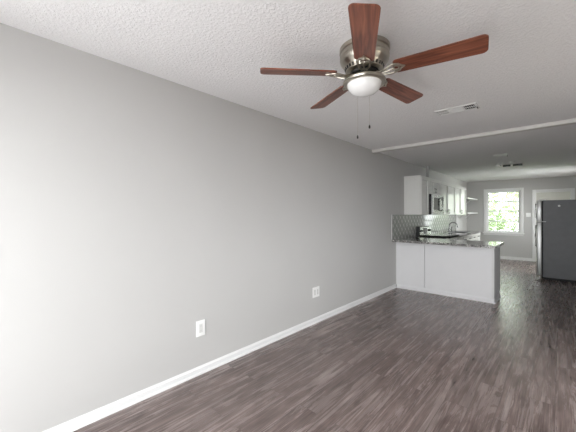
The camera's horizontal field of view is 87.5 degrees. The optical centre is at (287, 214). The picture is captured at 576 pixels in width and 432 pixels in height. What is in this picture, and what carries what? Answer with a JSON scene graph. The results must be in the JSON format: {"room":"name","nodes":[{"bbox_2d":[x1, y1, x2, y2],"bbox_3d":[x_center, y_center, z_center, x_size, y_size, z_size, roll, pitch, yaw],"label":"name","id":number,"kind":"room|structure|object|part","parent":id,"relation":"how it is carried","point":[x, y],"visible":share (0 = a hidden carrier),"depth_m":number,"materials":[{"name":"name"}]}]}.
{"room":"living room","nodes":[
{"label":"living room","id":0,"kind":"room"},
{"bbox_2d":[0,23,466,431],"bbox_3d":[1.894,0.153,5.636,0.140,2.440,12.177,0,0,42],"label":"wall","id":1,"kind":"structure","parent":0,"point":[138,208],"depth_m":2.25,"materials":[{"name":"grey paint"}]},
{"bbox_2d":[196,319,204,336],"bbox_3d":[-0.754,0.981,2.600,0.011,0.135,0.085,0,0,42],"label":"wall outlet","id":2,"kind":"object","parent":1,"relation":"attached to","point":[200,325],"visible":1,"depth_m":2.59,"materials":[{"name":"white plastic"}]},
{"bbox_2d":[43,284,396,431],"bbox_3d":[-0.004,1.339,3.420,0.022,0.068,6.065,0,0,42],"label":"baseboard","id":3,"kind":"structure","parent":1,"relation":"attached to","point":[95,415],"depth_m":2.49,"materials":[{"name":"white paint"}]},
{"bbox_2d":[312,286,318,297],"bbox_3d":[0.357,0.983,3.826,0.011,0.130,0.140,0,0,42],"label":"wall outlet","id":4,"kind":"object","parent":1,"relation":"attached to","point":[315,291],"visible":1,"depth_m":3.81,"materials":[{"name":"white plastic"}]},
{"bbox_2d":[404,175,428,214],"bbox_3d":[2.592,-0.379,6.032,0.359,0.760,0.467,0,0,42],"label":"upper cabinet","id":5,"kind":"object","parent":1,"relation":"attached to","point":[416,188],"visible":1,"depth_m":5.89,"materials":[{"name":"white paint"}]},
{"bbox_3d":[2.418,-0.367,5.879,0.302,0.732,0.008,0,0,42],"label":"panel frame","id":6,"kind":"part","parent":5,"relation":"part of","materials":[{"name":"white paint"}]},
{"bbox_3d":[2.698,-0.367,5.939,0.024,0.728,0.445,0,0,42],"label":"door","id":7,"kind":"part","parent":5,"relation":"part of","materials":[{"name":"white paint"}]},
{"bbox_2d":[391,215,455,239],"bbox_3d":[3.456,0.231,7.248,0.010,0.460,4.617,0,0,42],"label":"tile backsplash","id":8,"kind":"structure","parent":1,"relation":"attached to","point":[402,226],"depth_m":6.46,"materials":[{"name":"grey tile"}]},
{"bbox_2d":[428,177,439,194],"bbox_3d":[3.001,-0.593,6.482,0.359,0.332,0.750,0,0,42],"label":"upper cabinet","id":9,"kind":"object","parent":1,"relation":"attached to","point":[434,185],"visible":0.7,"depth_m":6.36,"materials":[{"name":"white paint"}]},
{"bbox_2d":[426,166,428,176],"bbox_3d":[3.060,-0.913,6.595,0.060,0.308,0.055,0,0,42],"label":"vent duct","id":10,"kind":"object","parent":9,"relation":"on","point":[427,167],"visible":0.56,"depth_m":6.57,"materials":[{"name":"grey plastic"}]},
{"bbox_3d":[2.980,-0.581,6.251,0.024,0.300,0.361,0,0,42],"label":"door","id":11,"kind":"part","parent":9,"relation":"part of","materials":[{"name":"white paint"}]},
{"bbox_2d":[428,194,443,214],"bbox_3d":[3.038,-0.211,6.449,0.456,0.416,0.758,0,0,42],"label":"microwave oven","id":12,"kind":"object","parent":9,"relation":"attached to","point":[436,202],"visible":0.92,"depth_m":6.21,"materials":[{"name":"silver metal"}]},
{"bbox_3d":[3.090,-0.225,6.268,0.032,0.383,0.560,0,0,42],"label":"door","id":13,"kind":"part","parent":12,"relation":"part of","materials":[{"name":"silver metal"}]},
{"bbox_3d":[3.345,-0.225,6.549,0.032,0.383,0.193,0,0,42],"label":"control panel","id":14,"kind":"part","parent":12,"relation":"part of","materials":[{"name":"silver metal"}]},
{"bbox_3d":[3.229,-0.581,6.526,0.024,0.300,0.361,0,0,42],"label":"door","id":15,"kind":"part","parent":9,"relation":"part of","materials":[{"name":"white paint"}]},
{"bbox_2d":[439,180,454,214],"bbox_3d":[3.693,-0.379,7.247,0.359,0.760,1.308,0,0,42],"label":"upper cabinet","id":16,"kind":"object","parent":1,"relation":"attached to","point":[447,190],"visible":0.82,"depth_m":7.15,"materials":[{"name":"white paint"}]},
{"bbox_3d":[3.579,-0.367,6.912,0.024,0.728,0.640,0,0,42],"label":"door","id":17,"kind":"part","parent":16,"relation":"part of","materials":[{"name":"white paint"}]},
{"bbox_3d":[4.015,-0.367,7.393,0.024,0.728,0.640,0,0,42],"label":"door","id":18,"kind":"part","parent":16,"relation":"part of","materials":[{"name":"white paint"}]},
{"bbox_2d":[455,185,465,214],"bbox_3d":[4.522,-0.379,8.162,0.359,0.760,1.158,0,0,42],"label":"upper cabinet","id":19,"kind":"object","parent":1,"relation":"attached to","point":[460,192],"visible":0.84,"depth_m":8.02,"materials":[{"name":"white paint"}]},
{"bbox_3d":[4.433,-0.367,7.855,0.024,0.728,0.565,0,0,42],"label":"door","id":20,"kind":"part","parent":19,"relation":"part of","materials":[{"name":"white paint"}]},
{"bbox_3d":[4.819,-0.367,8.281,0.024,0.728,0.565,0,0,42],"label":"door","id":21,"kind":"part","parent":19,"relation":"part of","materials":[{"name":"white paint"}]},
{"bbox_2d":[372,118,575,152],"bbox_3d":[2.755,-1.046,3.785,3.620,0.042,0.090,0,0,42],"label":"trim","id":22,"kind":"structure","parent":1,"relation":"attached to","point":[569,121],"depth_m":3.92,"materials":[{"name":"paint"}]},
{"bbox_2d":[0,0,575,181],"bbox_3d":[3.288,-1.127,4.374,3.900,0.120,12.177,0,0,42],"label":"ceiling","id":23,"kind":"structure","parent":0,"point":[526,76],"depth_m":2.08,"materials":[{"name":"white paint"}]},
{"bbox_2d":[260,3,488,138],"bbox_3d":[0.524,-0.794,1.938,1.282,0.546,1.275,0,0,42],"label":"ceiling fan","id":24,"kind":"object","parent":23,"relation":"hanging from","point":[363,58],"visible":1,"depth_m":1.81,"materials":[{"name":"silver metal"}]},
{"bbox_3d":[0.065,-0.901,1.905,0.480,0.037,0.140,0,0,-4],"label":"blade","id":25,"kind":"part","parent":24,"relation":"part of","materials":[{"name":"brown wood"}]},
{"bbox_3d":[0.332,-0.901,2.327,0.140,0.037,0.480,0,0,-22],"label":"blade","id":26,"kind":"part","parent":24,"relation":"part of","materials":[{"name":"brown wood"}]},
{"bbox_3d":[0.489,-0.804,1.933,0.216,0.077,0.216,0,0,42],"label":"lamp shade","id":27,"kind":"part","parent":24,"relation":"part of","materials":[{"name":"white glass"}]},
{"bbox_3d":[0.385,-0.901,1.521,0.140,0.037,0.480,0,0,14],"label":"blade","id":28,"kind":"part","parent":24,"relation":"part of","materials":[{"name":"brown wood"}]},
{"bbox_3d":[0.816,-0.901,2.205,0.480,0.037,0.140,0,0,-40],"label":"blade","id":29,"kind":"part","parent":24,"relation":"part of","materials":[{"name":"brown wood"}]},
{"bbox_3d":[0.849,-0.901,1.706,0.480,0.037,0.140,0,0,32],"label":"blade","id":30,"kind":"part","parent":24,"relation":"part of","materials":[{"name":"brown wood"}]},
{"bbox_2d":[434,102,479,115],"bbox_3d":[1.701,-1.051,3.043,0.375,0.032,0.185,0,0,42],"label":"ceiling vent","id":31,"kind":"object","parent":23,"relation":"in","point":[470,106],"visible":1,"depth_m":3.02,"materials":[{"name":"white paint"}]},
{"bbox_3d":[1.701,-1.058,3.043,0.152,0.006,0.141,0,0,42],"label":"plate","id":32,"kind":"part","parent":31,"relation":"part of","materials":[{"name":"white paint"}]},
{"bbox_2d":[493,154,507,156],"bbox_3d":[3.800,-1.051,5.382,0.205,0.032,0.160,0,0,42],"label":"ceiling vent","id":33,"kind":"object","parent":23,"relation":"in","point":[498,155],"visible":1,"depth_m":5.37,"materials":[{"name":"white paint"}]},
{"bbox_2d":[496,161,522,166],"bbox_3d":[4.461,-1.019,6.079,0.434,0.095,0.110,0,0,42],"label":"kitchen ceiling light","id":34,"kind":"object","parent":23,"relation":"attached to","point":[511,162],"visible":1,"depth_m":6.04,"materials":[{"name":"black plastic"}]},
{"bbox_2d":[73,259,575,431],"bbox_3d":[3.288,1.423,4.374,3.900,0.100,12.177,0,0,42],"label":"floor","id":35,"kind":"structure","parent":0,"point":[398,359],"depth_m":2.57,"materials":[{"name":"grey wood"}]},
{"bbox_2d":[416,226,458,239],"bbox_3d":[3.268,0.805,6.509,0.699,1.097,0.764,0,0,42],"label":"range","id":36,"kind":"object","parent":35,"relation":"on","point":[424,231],"visible":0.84,"depth_m":6.46,"materials":[{"name":"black metal"}]},
{"bbox_2d":[420,233,458,237],"bbox_3d":[3.260,0.454,6.519,0.638,0.038,0.760,0,0,42],"label":"cooktop","id":37,"kind":"object","parent":36,"relation":"in","point":[421,234],"depth_m":6.33,"materials":[{"name":"black glass"}]},
{"bbox_2d":[396,242,500,303],"bbox_3d":[2.831,0.937,5.394,1.569,0.872,0.664,0,0,42],"label":"base cabinet","id":38,"kind":"object","parent":35,"relation":"on","point":[470,273],"visible":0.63,"depth_m":5.06,"materials":[{"name":"white paint"}]},
{"bbox_3d":[2.048,0.907,5.685,0.018,0.812,0.018,0,0,42],"label":"corner trim","id":39,"kind":"part","parent":38,"relation":"part of","materials":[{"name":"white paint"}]},
{"bbox_3d":[2.240,0.910,5.528,0.509,0.817,0.028,0,0,42],"label":"panel","id":40,"kind":"part","parent":38,"relation":"part of","materials":[{"name":"white paint"}]},
{"bbox_2d":[392,236,503,247],"bbox_3d":[2.909,0.482,5.459,1.598,0.038,1.267,0,0,42],"label":"countertop","id":41,"kind":"structure","parent":38,"relation":"on","point":[416,239],"depth_m":5.19,"materials":[{"name":"grey stone"}]},
{"bbox_3d":[2.795,1.338,5.339,1.549,0.070,0.534,0,0,42],"label":"moulding","id":42,"kind":"part","parent":38,"relation":"part of","materials":[{"name":"white paint"}]},
{"bbox_3d":[2.804,0.910,5.017,1.001,0.817,0.028,0,0,42],"label":"panel","id":43,"kind":"part","parent":38,"relation":"part of","materials":[{"name":"white paint"}]},
{"bbox_3d":[3.183,0.902,4.669,0.032,0.802,0.036,0,0,42],"label":"corner trim","id":44,"kind":"part","parent":38,"relation":"part of","materials":[{"name":"white paint"}]},
{"bbox_3d":[3.390,0.937,4.886,0.016,0.872,0.565,0,0,42],"label":"panel","id":45,"kind":"part","parent":38,"relation":"part of","materials":[{"name":"white paint"}]},
{"bbox_2d":[467,234,475,240],"bbox_3d":[4.509,0.937,7.927,0.652,0.872,1.036,0,0,42],"label":"base cabinet","id":46,"kind":"object","parent":35,"relation":"on","point":[473,236],"visible":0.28,"depth_m":7.78,"materials":[{"name":"white paint"}]},
{"bbox_2d":[476,233,479,240],"bbox_3d":[5.050,0.937,8.523,0.652,0.872,0.566,0,0,42],"label":"base cabinet","id":47,"kind":"object","parent":35,"relation":"on","point":[477,234],"visible":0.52,"depth_m":8.32,"materials":[{"name":"white paint"}]},
{"bbox_2d":[535,199,575,282],"bbox_3d":[5.843,0.527,6.478,0.857,1.693,0.752,0,0,42],"label":"refrigerator","id":48,"kind":"object","parent":35,"relation":"on","point":[556,226],"visible":1,"depth_m":6.23,"materials":[{"name":"grey metal"}]},
{"bbox_3d":[5.605,0.721,6.695,0.089,1.134,0.750,0,0,42],"label":"fridge door","id":49,"kind":"part","parent":48,"relation":"part of","materials":[{"name":"silver metal"}]},
{"bbox_3d":[5.605,-0.080,6.695,0.089,0.444,0.750,0,0,42],"label":"freezer door","id":50,"kind":"part","parent":48,"relation":"part of","materials":[{"name":"silver metal"}]},
{"bbox_3d":[3.834,0.937,7.181,0.652,0.872,0.968,0,0,42],"label":"base cabinet","id":51,"kind":"object","parent":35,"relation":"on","visible":0},
{"bbox_2d":[434,230,481,236],"bbox_3d":[4.373,0.482,7.783,0.648,0.038,2.592,0,0,42],"label":"countertop","id":52,"kind":"structure","parent":51,"relation":"on","point":[470,232],"depth_m":7.39,"materials":[{"name":"grey stone"}]},
{"bbox_2d":[446,231,468,232],"bbox_3d":[4.511,0.567,7.922,0.434,0.213,0.824,0,0,42],"label":"sink","id":53,"kind":"object","parent":52,"relation":"in","point":[452,231],"visible":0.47,"depth_m":8.23,"materials":[{"name":"metal"}]},
{"bbox_2d":[467,176,575,257],"bbox_3d":[7.076,0.153,9.062,2.940,2.440,0.140,0,0,42],"label":"wall","id":54,"kind":"structure","parent":0,"point":[514,246],"depth_m":9.15,"materials":[{"name":"grey paint"}]},
{"bbox_2d":[483,188,523,235],"bbox_3d":[6.694,-0.082,9.371,1.050,1.450,0.195,0,0,42],"label":"window","id":55,"kind":"structure","parent":54,"relation":"in","point":[487,231],"depth_m":9.33,"materials":[{"name":"white paint"}]},
{"bbox_3d":[6.668,0.601,9.341,1.050,0.085,0.115,0,0,42],"label":"sill","id":56,"kind":"part","parent":55,"relation":"part of","materials":[{"name":"white paint"}]},
{"bbox_3d":[6.726,-0.404,9.406,0.830,0.635,0.030,0,0,42],"label":"sash","id":57,"kind":"part","parent":55,"relation":"part of","materials":[{"name":"white paint"}]},
{"bbox_3d":[6.703,0.206,9.380,0.830,0.665,0.030,0,0,42],"label":"sash","id":58,"kind":"part","parent":55,"relation":"part of","materials":[{"name":"white paint"}]},
{"bbox_2d":[500,256,531,260],"bbox_3d":[6.568,1.328,9.414,1.665,0.090,0.022,0,0,42],"label":"baseboard","id":59,"kind":"structure","parent":54,"relation":"attached to","point":[501,257],"depth_m":9.10,"materials":[{"name":"white paint"}]},
{"bbox_2d":[532,188,574,261],"bbox_3d":[7.561,0.323,8.596,0.905,2.100,0.180,0,0,42],"label":"door","id":60,"kind":"structure","parent":54,"relation":"in","point":[567,193],"depth_m":8.73,"materials":[{"name":"white paint"}]},
{"label":"outside","id":61,"kind":"structure","parent":0,"visible":0},
{"bbox_3d":[11.332,1.683,13.716,15.000,0.020,12.453,0,0,42],"label":"ground","id":62,"kind":"structure","parent":61,"visible":0},
{"bbox_2d":[489,206,509,230],"bbox_3d":[8.026,0.664,12.010,1.321,2.030,1.271,0,0,42],"label":"shrub","id":63,"kind":"object","parent":62,"relation":"on","point":[495,215],"visible":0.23,"depth_m":11.72,"materials":[{"name":"green plant"}]},
{"bbox_2d":[489,192,517,230],"bbox_3d":[9.111,-0.504,14.418,3.940,4.366,2.479,0,0,42],"label":"tree","id":64,"kind":"object","parent":62,"relation":"on","point":[493,195],"visible":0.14,"depth_m":13.62,"materials":[{"name":"green plant"}]},
{"bbox_2d":[503,192,517,219],"bbox_3d":[12.773,-0.653,14.632,3.850,4.664,2.514,0,0,42],"label":"tree","id":65,"kind":"object","parent":62,"relation":"on","point":[516,216],"visible":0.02,"depth_m":15.48,"materials":[{"name":"green plant"}]},
{"bbox_2d":[510,218,517,230],"bbox_3d":[9.002,0.765,11.153,1.253,1.837,1.240,0,0,42],"label":"shrub","id":66,"kind":"object","parent":62,"relation":"on","point":[516,225],"visible":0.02,"depth_m":11.41,"materials":[{"name":"green plant"}]}
]}

